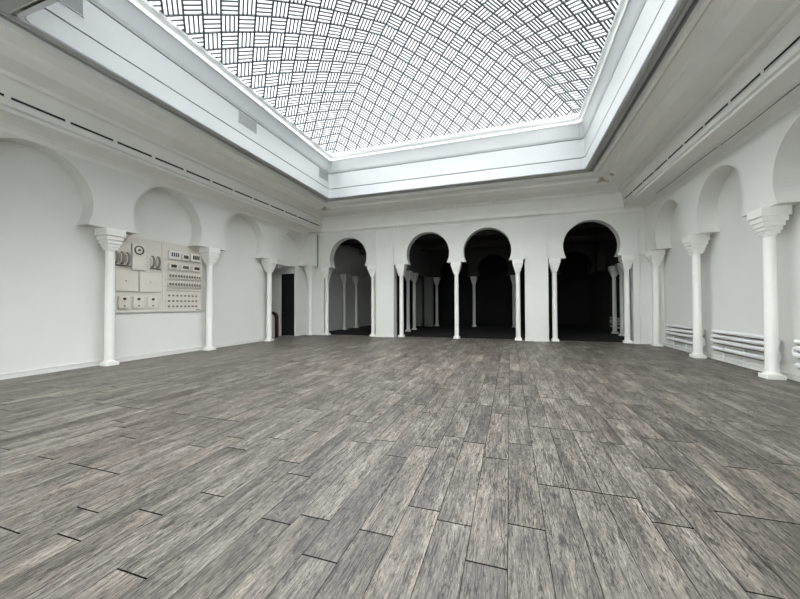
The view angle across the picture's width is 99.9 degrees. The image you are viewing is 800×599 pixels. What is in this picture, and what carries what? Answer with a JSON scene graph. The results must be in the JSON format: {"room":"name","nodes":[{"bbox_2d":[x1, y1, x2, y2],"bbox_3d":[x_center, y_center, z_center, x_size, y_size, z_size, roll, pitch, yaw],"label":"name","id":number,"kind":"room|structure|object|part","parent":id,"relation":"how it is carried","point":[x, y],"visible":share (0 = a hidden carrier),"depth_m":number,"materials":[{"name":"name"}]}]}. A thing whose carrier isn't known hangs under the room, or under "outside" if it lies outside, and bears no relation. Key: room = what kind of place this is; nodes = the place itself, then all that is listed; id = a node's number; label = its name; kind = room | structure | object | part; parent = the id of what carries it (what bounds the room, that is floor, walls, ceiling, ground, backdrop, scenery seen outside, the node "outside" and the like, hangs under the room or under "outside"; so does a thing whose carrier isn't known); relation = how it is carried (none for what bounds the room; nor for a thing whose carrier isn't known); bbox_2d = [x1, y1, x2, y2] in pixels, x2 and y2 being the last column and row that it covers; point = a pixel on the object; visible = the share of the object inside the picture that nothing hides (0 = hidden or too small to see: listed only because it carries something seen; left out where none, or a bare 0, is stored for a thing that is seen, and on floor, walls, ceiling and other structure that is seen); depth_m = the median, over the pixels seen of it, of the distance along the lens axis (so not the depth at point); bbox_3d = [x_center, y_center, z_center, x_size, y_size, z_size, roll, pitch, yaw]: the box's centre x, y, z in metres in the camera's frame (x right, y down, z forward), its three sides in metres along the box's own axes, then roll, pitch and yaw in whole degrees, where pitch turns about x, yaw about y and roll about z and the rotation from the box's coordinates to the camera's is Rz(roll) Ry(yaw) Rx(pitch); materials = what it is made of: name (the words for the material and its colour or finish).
{"room":"empty atrium hall","nodes":[
{"label":"empty atrium hall","id":0,"kind":"room"},
{"bbox_2d":[12,7,25,15],"bbox_3d":[-0.146,-4.429,6.717,14.830,2.080,16.350,-1,-1,18],"label":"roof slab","id":1,"kind":"structure","parent":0,"point":[23,8],"depth_m":5.12,"materials":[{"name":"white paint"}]},
{"bbox_2d":[17,0,682,198],"bbox_3d":[0.112,-4.762,7.653,9.066,1.425,8.860,-1,-1,18],"label":"trim","id":2,"kind":"structure","parent":1,"relation":"attached to","point":[117,36],"depth_m":8.35,"materials":[{"name":"white paint"}]},
{"bbox_2d":[60,0,83,16],"bbox_3d":[-5.354,-4.842,5.274,0.014,0.310,0.660,-1,-1,18],"label":"grille","id":3,"kind":"object","parent":2,"relation":"attached to","point":[77,6],"visible":0.98,"depth_m":5.49,"materials":[{"name":"white metal"}]},
{"bbox_2d":[239,110,256,133],"bbox_3d":[-4.105,-4.784,9.095,0.014,0.310,0.660,-1,-1,18],"label":"grille","id":4,"kind":"object","parent":2,"relation":"attached to","point":[244,119],"visible":1,"depth_m":9.08,"materials":[{"name":"white metal"}]},
{"bbox_2d":[319,168,327,181],"bbox_3d":[-2.896,-4.728,12.792,0.014,0.310,0.660,-1,-1,18],"label":"grille","id":5,"kind":"object","parent":2,"relation":"attached to","point":[322,174],"visible":1,"depth_m":12.77,"materials":[{"name":"white metal"}]},
{"bbox_2d":[0,130,317,266],"bbox_3d":[-6.591,-2.434,8.715,0.699,1.550,15.600,-1,-1,18],"label":"wall","id":6,"kind":"structure","parent":0,"point":[109,196],"depth_m":8.40,"materials":[{"name":"white paint"}]},
{"bbox_2d":[317,235,317,266],"bbox_3d":[-3.866,-2.273,15.829,0.038,1.500,0.040,-1,-1,18],"label":"pipe","id":7,"kind":"object","parent":6,"relation":"attached to","point":[317,235],"visible":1,"depth_m":15.81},
{"bbox_2d":[0,141,375,373],"bbox_3d":[-5.328,-0.796,14.064,0.250,4.900,26.600,-1,-1,18],"label":"wall","id":8,"kind":"structure","parent":0,"point":[52,268],"depth_m":7.74,"materials":[{"name":"white paint"}]},
{"bbox_2d":[0,338,265,379],"bbox_3d":[-7.320,1.497,7.420,0.048,0.112,12.800,-1,-1,18],"label":"baseboard","id":9,"kind":"structure","parent":8,"relation":"attached to","point":[3,376],"depth_m":7.95,"materials":[{"name":"white paint"}]},
{"bbox_2d":[115,234,162,312],"bbox_3d":[-6.878,-0.659,8.829,0.052,1.985,1.290,-1,-1,18],"label":"board","id":10,"kind":"object","parent":8,"relation":"attached to","point":[154,247],"visible":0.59,"depth_m":8.97,"materials":[{"name":"beige metal"}]},
{"bbox_2d":[115,251,119,265],"bbox_3d":[-6.993,-1.008,8.291,0.095,0.345,0.091,-1,-1,18],"label":"switch","id":11,"kind":"object","parent":10,"relation":"attached to","point":[116,252],"visible":0.66,"depth_m":8.26,"materials":[{"name":"grey plastic"}]},
{"bbox_3d":[-6.991,-1.044,8.298,0.095,0.320,0.044,-1,-1,18],"label":"curved handle","id":12,"kind":"part","parent":11,"relation":"part of","materials":[{"name":"grey plastic"}]},
{"bbox_2d":[119,251,125,265],"bbox_3d":[-6.958,-1.015,8.399,0.095,0.347,0.139,-1,-1,18],"label":"switch","id":13,"kind":"object","parent":10,"relation":"attached to","point":[121,254],"visible":1,"depth_m":8.36,"materials":[{"name":"grey plastic"}]},
{"bbox_3d":[-6.947,-1.042,8.431,0.095,0.320,0.044,-1,-1,18],"label":"curved handle","id":14,"kind":"part","parent":13,"relation":"part of","materials":[{"name":"grey plastic"}]},
{"bbox_2d":[118,296,129,307],"bbox_3d":[-6.934,0.068,8.463,0.080,0.300,0.250,-1,-1,18],"label":"switch box","id":15,"kind":"object","parent":10,"relation":"attached to","point":[123,301],"visible":1,"depth_m":8.44,"materials":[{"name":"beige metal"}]},
{"bbox_2d":[115,269,137,291],"bbox_3d":[-6.934,-0.471,8.534,0.046,0.540,0.540,-1,-1,18],"label":"upper cabinet","id":16,"kind":"object","parent":10,"relation":"attached to","point":[125,280],"visible":0.97,"depth_m":8.52,"materials":[{"name":"beige metal"}]},
{"bbox_2d":[125,252,130,266],"bbox_3d":[-6.918,-1.011,8.519,0.095,0.357,0.120,-1,-1,18],"label":"switch","id":17,"kind":"object","parent":10,"relation":"attached to","point":[127,254],"visible":1,"depth_m":8.49,"materials":[{"name":"grey plastic"}]},
{"bbox_2d":[132,296,143,307],"bbox_3d":[-6.829,0.073,8.786,0.080,0.300,0.250,-1,-1,18],"label":"switch box","id":18,"kind":"object","parent":10,"relation":"attached to","point":[137,302],"visible":1,"depth_m":8.76,"materials":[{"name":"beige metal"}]},
{"bbox_2d":[131,244,145,270],"bbox_3d":[-6.821,-1.102,8.804,0.104,0.670,0.335,-1,-1,18],"label":"box","id":19,"kind":"object","parent":10,"relation":"attached to","point":[138,252],"visible":1,"depth_m":8.78,"materials":[{"name":"beige metal"}]},
{"bbox_2d":[139,271,160,292],"bbox_3d":[-6.746,-0.462,9.109,0.046,0.540,0.590,-1,-1,18],"label":"upper cabinet","id":20,"kind":"object","parent":10,"relation":"attached to","point":[148,281],"visible":1,"depth_m":9.07,"materials":[{"name":"beige metal"}]},
{"bbox_2d":[147,297,157,307],"bbox_3d":[-6.714,0.079,9.138,0.080,0.300,0.250,-1,-1,18],"label":"switch box","id":21,"kind":"object","parent":10,"relation":"attached to","point":[151,301],"visible":1,"depth_m":9.11,"materials":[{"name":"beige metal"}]},
{"bbox_2d":[150,256,155,268],"bbox_3d":[-6.724,-0.998,9.115,0.095,0.333,0.136,-1,-1,18],"label":"switch","id":22,"kind":"object","parent":10,"relation":"attached to","point":[152,258],"visible":1,"depth_m":9.09,"materials":[{"name":"grey plastic"}]},
{"bbox_2d":[156,256,160,269],"bbox_3d":[-6.677,-0.999,9.257,0.095,0.356,0.113,-1,-1,18],"label":"switch","id":23,"kind":"object","parent":10,"relation":"attached to","point":[158,260],"visible":1,"depth_m":9.24,"materials":[{"name":"grey plastic"}]},
{"bbox_3d":[-6.665,-1.029,9.296,0.095,0.320,0.044,-1,-1,18],"label":"curved handle","id":24,"kind":"part","parent":23,"relation":"part of","materials":[{"name":"grey plastic"}]},
{"bbox_2d":[162,241,201,311],"bbox_3d":[-6.479,-0.640,10.050,0.052,1.985,1.260,-1,-1,18],"label":"board","id":25,"kind":"object","parent":8,"relation":"attached to","point":[184,249],"depth_m":9.95,"materials":[{"name":"beige metal"}]},
{"bbox_2d":[168,263,177,269],"bbox_3d":[-6.532,-0.953,9.694,0.100,0.160,0.260,-1,-1,18],"label":"box","id":26,"kind":"object","parent":25,"relation":"attached to","point":[170,265],"visible":1,"depth_m":9.65,"materials":[{"name":"beige plastic"}]},
{"bbox_2d":[168,250,180,259],"bbox_3d":[-6.520,-1.283,9.737,0.100,0.230,0.340,-1,-1,18],"label":"box","id":27,"kind":"object","parent":25,"relation":"attached to","point":[176,255],"visible":1,"depth_m":9.68,"materials":[{"name":"white paint"}]},
{"bbox_3d":[-6.452,-0.253,10.057,0.012,0.024,1.080,-1,-1,18],"label":"panel strip","id":28,"kind":"part","parent":25,"relation":"part of","materials":[{"name":"white plastic"}]},
{"bbox_2d":[179,265,189,270],"bbox_3d":[-6.417,-0.948,10.045,0.100,0.160,0.280,-1,-1,18],"label":"box","id":29,"kind":"object","parent":25,"relation":"attached to","point":[182,267],"visible":1,"depth_m":10.01,"materials":[{"name":"beige plastic"}]},
{"bbox_2d":[181,254,189,260],"bbox_3d":[-6.415,-1.255,10.060,0.100,0.185,0.240,-1,-1,18],"label":"box","id":30,"kind":"object","parent":25,"relation":"attached to","point":[184,257],"visible":1,"depth_m":10.04,"materials":[{"name":"beige plastic"}]},
{"bbox_2d":[189,254,200,262],"bbox_3d":[-6.311,-1.273,10.379,0.100,0.230,0.330,-1,-1,18],"label":"box","id":31,"kind":"object","parent":25,"relation":"attached to","point":[193,257],"visible":1,"depth_m":10.33,"materials":[{"name":"white paint"}]},
{"bbox_2d":[191,266,200,271],"bbox_3d":[-6.300,-0.943,10.402,0.100,0.160,0.270,-1,-1,18],"label":"box","id":32,"kind":"object","parent":25,"relation":"attached to","point":[193,268],"visible":1,"depth_m":10.36,"materials":[{"name":"beige plastic"}]},
{"bbox_2d":[275,265,287,268],"bbox_3d":[-6.237,-1.490,14.845,1.950,0.280,1.900,-1,-1,18],"label":"ceiling","id":33,"kind":"structure","parent":0,"point":[277,266],"depth_m":14.72,"materials":[{"name":"grey paint"}]},
{"bbox_2d":[272,267,293,335],"bbox_3d":[-6.251,0.021,14.853,2.390,3.300,2.350,-1,-1,18],"label":"wall","id":34,"kind":"structure","parent":0,"point":[277,273],"depth_m":15.64,"materials":[{"name":"grey paint"}]},
{"bbox_2d":[281,274,293,335],"bbox_3d":[-5.134,0.247,15.530,0.710,2.860,0.142,-1,-1,18],"label":"door","id":35,"kind":"structure","parent":34,"relation":"in","point":[287,284],"depth_m":15.54,"materials":[{"name":"black paint"}]},
{"bbox_3d":[-5.132,0.247,15.536,0.710,2.860,0.130,-1,-1,18],"label":"frame","id":36,"kind":"part","parent":35,"relation":"part of","materials":[{"name":"black paint"}]},
{"bbox_2d":[332,245,370,278],"bbox_3d":[-3.118,-2.309,19.888,0.359,1.700,7.200,-1,-1,18],"label":"wall","id":37,"kind":"structure","parent":0,"point":[347,259],"depth_m":19.89,"materials":[{"name":"grey paint"}]},
{"bbox_2d":[147,0,619,153],"bbox_3d":[0.107,-6.390,7.679,8.649,1.450,8.649,-1,-1,18],"label":"skylight","id":38,"kind":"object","parent":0,"point":[553,81],"depth_m":8.95,"materials":[{"name":"white glass"}]},
{"bbox_2d":[375,227,396,336],"bbox_3d":[-0.611,-0.790,14.979,0.874,4.880,0.470,-1,-1,18],"label":"wall pillar","id":39,"kind":"structure","parent":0,"point":[385,269],"depth_m":14.78,"materials":[{"name":"white paint"}]},
{"bbox_2d":[0,335,799,598],"bbox_3d":[0.674,1.596,12.013,17.160,0.001,27.100,-1,-1,18],"label":"floor","id":40,"kind":"structure","parent":0,"point":[302,466],"depth_m":2.82,"materials":[{"name":"grey wood"}]},
{"bbox_2d":[94,227,125,365],"bbox_3d":[-6.909,-0.054,8.014,0.424,3.230,0.436,-1,-1,18],"label":"column","id":41,"kind":"structure","parent":40,"relation":"on","point":[110,239],"depth_m":7.94,"materials":[{"name":"white paint"}]},
{"bbox_2d":[199,247,220,350],"bbox_3d":[-6.039,-0.014,10.675,0.424,3.230,0.436,-1,-1,18],"label":"column","id":42,"kind":"structure","parent":40,"relation":"on","point":[209,255],"depth_m":10.59,"materials":[{"name":"white paint"}]},
{"bbox_2d":[261,259,276,340],"bbox_3d":[-5.175,0.026,13.318,0.424,3.230,0.436,-1,-1,18],"label":"column","id":43,"kind":"structure","parent":40,"relation":"on","point":[269,265],"depth_m":13.23,"materials":[{"name":"white paint"}]},
{"bbox_2d":[272,311,278,337],"bbox_3d":[-5.684,1.098,14.836,0.720,1.140,0.100,-1,-1,18],"label":"screen","id":44,"kind":"object","parent":40,"relation":"on","point":[275,319],"visible":0.42,"depth_m":14.76,"materials":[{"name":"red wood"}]},
{"bbox_3d":[-5.683,1.146,14.837,0.490,1.045,0.035,-1,-1,18],"label":"infill panel","id":45,"kind":"part","parent":44,"relation":"part of","materials":[{"name":"grey paint"}]},
{"bbox_2d":[304,266,315,334],"bbox_3d":[-4.249,0.065,15.908,0.390,3.230,0.401,-1,-1,18],"label":"column","id":46,"kind":"structure","parent":40,"relation":"on","point":[310,270],"depth_m":15.83,"materials":[{"name":"white paint"}]},
{"bbox_2d":[321,268,332,334],"bbox_3d":[-3.452,0.097,15.899,0.403,3.160,0.414,-1,-1,18],"label":"column","id":47,"kind":"structure","parent":40,"relation":"on","point":[326,272],"depth_m":15.82,"materials":[{"name":"white paint"}]},
{"bbox_2d":[367,266,375,336],"bbox_3d":[-1.209,0.075,15.167,0.403,3.160,0.414,-1,-1,18],"label":"column","id":48,"kind":"structure","parent":40,"relation":"on","point":[371,269],"depth_m":15.08,"materials":[{"name":"white paint"}]},
{"bbox_2d":[396,264,406,336],"bbox_3d":[0.065,0.063,14.751,0.403,3.160,0.414,-1,-1,18],"label":"column","id":49,"kind":"structure","parent":40,"relation":"on","point":[401,268],"depth_m":14.67,"materials":[{"name":"white paint"}]},
{"bbox_2d":[451,262,461,338],"bbox_3d":[2.355,0.041,14.002,0.403,3.160,0.414,-1,-1,18],"label":"column","id":50,"kind":"structure","parent":40,"relation":"on","point":[456,266],"depth_m":13.92,"materials":[{"name":"white paint"}]},
{"bbox_2d":[512,259,522,340],"bbox_3d":[4.646,0.019,13.254,0.403,3.160,0.414,-1,-1,18],"label":"column","id":51,"kind":"structure","parent":40,"relation":"on","point":[517,264],"depth_m":13.16,"materials":[{"name":"white paint"}]},
{"bbox_2d":[548,258,560,341],"bbox_3d":[5.901,0.018,12.844,0.403,3.140,0.414,-1,-1,18],"label":"column","id":52,"kind":"structure","parent":40,"relation":"on","point":[554,263],"depth_m":12.76,"materials":[{"name":"white paint"}]},
{"bbox_2d":[618,255,634,343],"bbox_3d":[8.163,-0.004,12.104,0.403,3.140,0.414,-1,-1,18],"label":"column","id":53,"kind":"structure","parent":40,"relation":"on","point":[625,261],"depth_m":12.03,"materials":[{"name":"white paint"}]},
{"bbox_2d":[645,250,665,346],"bbox_3d":[8.554,-0.040,11.241,0.424,3.180,0.436,-1,-1,18],"label":"column","id":54,"kind":"structure","parent":40,"relation":"on","point":[654,257],"depth_m":11.16,"materials":[{"name":"white paint"}]},
{"bbox_2d":[665,324,705,350],"bbox_3d":[8.368,1.148,9.915,0.122,0.762,2.272,-1,-1,18],"label":"radiator","id":55,"kind":"object","parent":40,"relation":"on","point":[673,326],"visible":0.72,"depth_m":9.99,"materials":[{"name":"white metal"}]},
{"bbox_2d":[682,234,709,358],"bbox_3d":[7.752,-0.077,8.789,0.424,3.180,0.436,-1,-1,18],"label":"column","id":56,"kind":"structure","parent":40,"relation":"on","point":[696,244],"depth_m":8.71,"materials":[{"name":"white paint"}]},
{"bbox_2d":[710,329,781,366],"bbox_3d":[7.562,1.111,7.449,0.122,0.762,2.302,-1,-1,18],"label":"radiator","id":57,"kind":"object","parent":40,"relation":"on","point":[713,337],"visible":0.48,"depth_m":7.45,"materials":[{"name":"white metal"}]},
{"bbox_3d":[7.556,1.246,7.460,0.042,0.016,2.050,-1,-1,18],"label":"support rail","id":58,"kind":"part","parent":57,"relation":"part of","materials":[{"name":"grey plastic"}]},
{"bbox_3d":[7.555,1.071,7.463,0.042,0.016,2.050,-1,-1,18],"label":"support rail","id":59,"kind":"part","parent":57,"relation":"part of","materials":[{"name":"grey plastic"}]},
{"bbox_3d":[7.555,0.951,7.465,0.042,0.016,2.050,-1,-1,18],"label":"support rail","id":60,"kind":"part","parent":57,"relation":"part of","materials":[{"name":"grey plastic"}]},
{"bbox_3d":[7.554,0.826,7.467,0.042,0.016,2.050,-1,-1,18],"label":"support rail","id":61,"kind":"part","parent":57,"relation":"part of","materials":[{"name":"grey plastic"}]},
{"bbox_2d":[747,205,791,379],"bbox_3d":[6.941,-0.115,6.308,0.424,3.180,0.436,-1,-1,18],"label":"column","id":62,"kind":"structure","parent":40,"relation":"on","point":[769,221],"depth_m":6.23,"materials":[{"name":"white paint"}]},
{"bbox_2d":[791,339,799,368],"bbox_3d":[6.760,1.074,4.997,0.122,0.762,2.242,-1,-1,18],"label":"radiator","id":63,"kind":"object","parent":40,"relation":"on","point":[795,351],"visible":1,"depth_m":5.95,"materials":[{"name":"white metal"}]},
{"bbox_2d":[0,0,799,235],"bbox_3d":[-0.202,-3.641,6.571,13.460,0.980,15.460,-1,-1,18],"label":"ceiling","id":64,"kind":"structure","parent":0,"point":[722,45],"depth_m":7.38,"materials":[{"name":"white paint"}]},
{"bbox_2d":[10,97,65,121],"bbox_3d":[-6.679,-3.510,6.240,0.018,0.060,0.766,-1,-1,18],"label":"air slot","id":65,"kind":"object","parent":64,"relation":"attached to","point":[12,98],"visible":1,"depth_m":6.20,"materials":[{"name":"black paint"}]},
{"bbox_2d":[70,121,113,141],"bbox_3d":[-6.419,-3.498,7.037,0.018,0.060,0.766,-1,-1,18],"label":"air slot","id":66,"kind":"object","parent":64,"relation":"attached to","point":[72,123],"visible":1,"depth_m":7.01,"materials":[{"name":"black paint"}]},
{"bbox_2d":[117,141,151,157],"bbox_3d":[-6.158,-3.486,7.834,0.018,0.060,0.766,-1,-1,18],"label":"air slot","id":67,"kind":"object","parent":64,"relation":"attached to","point":[118,142],"visible":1,"depth_m":7.81,"materials":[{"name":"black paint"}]},
{"bbox_2d":[155,157,183,170],"bbox_3d":[-5.898,-3.474,8.631,0.018,0.060,0.766,-1,-1,18],"label":"air slot","id":68,"kind":"object","parent":64,"relation":"attached to","point":[156,158],"visible":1,"depth_m":8.61,"materials":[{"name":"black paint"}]},
{"bbox_2d":[186,170,210,181],"bbox_3d":[-5.638,-3.462,9.428,0.018,0.060,0.766,-1,-1,18],"label":"air slot","id":69,"kind":"object","parent":64,"relation":"attached to","point":[187,171],"visible":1,"depth_m":9.39,"materials":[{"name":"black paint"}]},
{"bbox_2d":[212,181,232,190],"bbox_3d":[-5.377,-3.450,10.225,0.018,0.060,0.766,-1,-1,18],"label":"air slot","id":70,"kind":"object","parent":64,"relation":"attached to","point":[214,182],"visible":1,"depth_m":10.20,"materials":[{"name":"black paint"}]},
{"bbox_2d":[234,190,251,198],"bbox_3d":[-5.117,-3.438,11.021,0.018,0.060,0.766,-1,-1,18],"label":"air slot","id":71,"kind":"object","parent":64,"relation":"attached to","point":[236,191],"visible":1,"depth_m":11.00,"materials":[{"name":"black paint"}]},
{"bbox_2d":[654,159,666,172],"bbox_3d":[6.872,-3.522,8.884,0.018,0.060,0.766,-1,-1,18],"label":"air slot","id":72,"kind":"object","parent":64,"relation":"attached to","point":[665,161],"visible":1,"depth_m":8.85,"materials":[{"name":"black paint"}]},
{"bbox_2d":[668,144,682,159],"bbox_3d":[6.612,-3.534,8.087,0.018,0.060,0.766,-1,-1,18],"label":"air slot","id":73,"kind":"object","parent":64,"relation":"attached to","point":[681,146],"visible":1,"depth_m":8.07,"materials":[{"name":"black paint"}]},
{"bbox_2d":[684,126,702,144],"bbox_3d":[6.351,-3.546,7.290,0.018,0.060,0.766,-1,-1,18],"label":"air slot","id":74,"kind":"object","parent":64,"relation":"attached to","point":[701,127],"visible":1,"depth_m":7.27,"materials":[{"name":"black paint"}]},
{"bbox_2d":[704,102,727,126],"bbox_3d":[6.091,-3.558,6.494,0.018,0.060,0.766,-1,-1,18],"label":"air slot","id":75,"kind":"object","parent":64,"relation":"attached to","point":[719,111],"visible":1,"depth_m":6.45,"materials":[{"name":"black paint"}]},
{"bbox_2d":[656,83,799,193],"bbox_3d":[6.269,-3.333,5.472,0.060,0.067,10.200,-1,-1,18],"label":"cable","id":76,"kind":"object","parent":64,"relation":"attached to","point":[719,144],"visible":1,"depth_m":6.71,"materials":[{"name":"white paint"}]},
{"bbox_2d":[730,72,760,102],"bbox_3d":[5.830,-3.571,5.697,0.018,0.060,0.766,-1,-1,18],"label":"air slot","id":77,"kind":"object","parent":64,"relation":"attached to","point":[758,75],"visible":1,"depth_m":5.66,"materials":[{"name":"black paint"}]},
{"bbox_2d":[763,35,799,72],"bbox_3d":[5.570,-3.583,4.900,0.018,0.060,0.766,-1,-1,18],"label":"air slot","id":78,"kind":"object","parent":64,"relation":"attached to","point":[797,39],"visible":1,"depth_m":4.90,"materials":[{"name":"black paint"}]},
{"bbox_2d":[406,241,433,326],"bbox_3d":[0.907,-0.720,19.943,1.150,4.890,4.750,-1,-1,18],"label":"wall","id":79,"kind":"structure","parent":0,"point":[419,260],"depth_m":21.77,"materials":[{"name":"grey paint"}]},
{"bbox_2d":[339,222,609,255],"bbox_3d":[4.075,-3.179,19.602,14.730,0.530,10.800,-1,-1,18],"label":"ceiling","id":80,"kind":"structure","parent":0,"point":[587,232],"depth_m":17.52,"materials":[{"name":"white paint"}]},
{"bbox_2d":[329,323,623,341],"bbox_3d":[4.038,1.699,19.345,14.230,0.005,10.670,-1,-1,18],"label":"floor","id":81,"kind":"structure","parent":0,"point":[484,331],"depth_m":17.05,"materials":[{"name":"carpet"}]},
{"bbox_2d":[340,274,348,329],"bbox_3d":[-3.191,0.133,19.402,0.403,3.200,0.414,-1,-1,18],"label":"column","id":82,"kind":"structure","parent":81,"relation":"on","point":[344,277],"depth_m":19.32,"materials":[{"name":"white paint"}]},
{"bbox_2d":[352,276,360,327],"bbox_3d":[-2.704,0.156,20.894,0.403,3.200,0.414,-1,-1,18],"label":"column","id":83,"kind":"structure","parent":81,"relation":"on","point":[356,279],"depth_m":20.81,"materials":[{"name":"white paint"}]},
{"bbox_2d":[404,271,412,331],"bbox_3d":[0.429,0.092,17.798,0.403,3.200,0.414,-1,-1,18],"label":"column","id":84,"kind":"structure","parent":81,"relation":"on","point":[408,274],"depth_m":17.72,"materials":[{"name":"white paint"}]},
{"bbox_2d":[411,273,417,329],"bbox_3d":[0.802,0.109,18.938,0.403,3.200,0.414,-1,-1,18],"label":"column","id":85,"kind":"structure","parent":81,"relation":"on","point":[414,276],"depth_m":18.85,"materials":[{"name":"white paint"}]},
{"bbox_2d":[433,277,439,325],"bbox_3d":[2.428,0.155,22.142,0.403,3.200,0.414,-1,-1,18],"label":"column","id":86,"kind":"structure","parent":81,"relation":"on","point":[436,279],"depth_m":22.05,"materials":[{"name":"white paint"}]},
{"bbox_2d":[470,276,476,326],"bbox_3d":[4.709,0.134,21.396,0.403,3.200,0.414,-1,-1,18],"label":"column","id":87,"kind":"structure","parent":81,"relation":"on","point":[473,278],"depth_m":21.31,"materials":[{"name":"white paint"}]},
{"bbox_2d":[510,275,515,326],"bbox_3d":[6.990,0.112,20.651,0.403,3.200,0.414,-1,-1,18],"label":"column","id":88,"kind":"structure","parent":81,"relation":"on","point":[512,277],"depth_m":20.57,"materials":[{"name":"white paint"}]},
{"bbox_2d":[608,266,618,333],"bbox_3d":[10.152,0.021,15.936,0.403,3.200,0.414,-1,-1,18],"label":"column","id":89,"kind":"structure","parent":81,"relation":"on","point":[613,272],"depth_m":15.86,"materials":[{"name":"white paint"}]},
{"bbox_2d":[615,263,623,335],"bbox_3d":[9.794,0.004,14.843,0.403,3.200,0.414,-1,-1,18],"label":"column","id":90,"kind":"structure","parent":81,"relation":"on","point":[619,269],"depth_m":14.77,"materials":[{"name":"white paint"}]},
{"bbox_2d":[610,317,630,328],"bbox_3d":[10.154,1.231,15.380,0.122,0.762,3.692,-1,-1,18],"label":"radiator","id":91,"kind":"object","parent":81,"relation":"on","point":[618,319],"visible":0.28,"depth_m":15.84,"materials":[{"name":"white metal"}]},
{"bbox_2d":[306,210,651,342],"bbox_3d":[2.280,-0.818,14.040,14.230,4.880,0.380,-1,-1,18],"label":"wall","id":92,"kind":"structure","parent":0,"point":[624,225],"depth_m":13.12,"materials":[{"name":"white paint"}]},
{"bbox_2d":[314,333,651,343],"bbox_3d":[2.285,1.575,13.871,13.701,0.090,0.044,-1,-1,18],"label":"baseboard","id":93,"kind":"structure","parent":92,"relation":"attached to","point":[635,342],"depth_m":11.81,"materials":[{"name":"white paint"}]},
{"bbox_2d":[638,213,641,343],"bbox_3d":[8.418,-0.740,11.811,0.060,4.600,0.060,-1,-1,18],"label":"pipe","id":94,"kind":"object","parent":92,"relation":"attached to","point":[638,213],"visible":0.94,"depth_m":11.80,"materials":[{"name":"white metal"}]},
{"bbox_2d":[397,252,588,324],"bbox_3d":[5.724,-0.668,24.575,14.730,4.900,0.250,-1,-1,18],"label":"wall","id":95,"kind":"structure","parent":0,"point":[493,289],"depth_m":24.03,"materials":[{"name":"black paint"}]},
{"bbox_2d":[430,243,600,277],"bbox_3d":[6.586,-2.329,20.820,10.230,1.690,0.400,-1,-1,18],"label":"wall","id":96,"kind":"structure","parent":0,"point":[474,257],"depth_m":21.09,"materials":[{"name":"white paint"}]},
{"bbox_2d":[524,215,548,341],"bbox_3d":[5.280,-0.847,13.054,0.849,4.880,0.470,-1,-1,18],"label":"wall pillar","id":97,"kind":"structure","parent":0,"point":[536,228],"depth_m":12.85,"materials":[{"name":"white paint"}]},
{"bbox_2d":[588,258,630,332],"bbox_3d":[10.897,-0.813,17.099,0.250,4.900,10.750,-1,-1,18],"label":"wall","id":98,"kind":"structure","parent":0,"point":[599,284],"depth_m":18.89,"materials":[{"name":"white paint"}]},
{"bbox_2d":[586,104,799,274],"bbox_3d":[7.902,-2.524,9.029,0.399,1.720,25.200,-1,-1,18],"label":"wall","id":99,"kind":"structure","parent":0,"point":[767,164],"depth_m":7.01,"materials":[{"name":"white paint"}]},
{"bbox_2d":[651,169,799,374],"bbox_3d":[6.656,-0.943,4.494,0.480,4.780,15.850,-1,-1,18],"label":"wall","id":100,"kind":"structure","parent":0,"point":[731,261],"depth_m":7.80,"materials":[{"name":"white paint"}]},
{"bbox_2d":[663,342,799,381],"bbox_3d":[6.517,1.385,4.109,0.048,0.112,15.100,-1,-1,18],"label":"baseboard","id":101,"kind":"structure","parent":100,"relation":"attached to","point":[795,377],"depth_m":7.64,"materials":[{"name":"white paint"}]}
]}

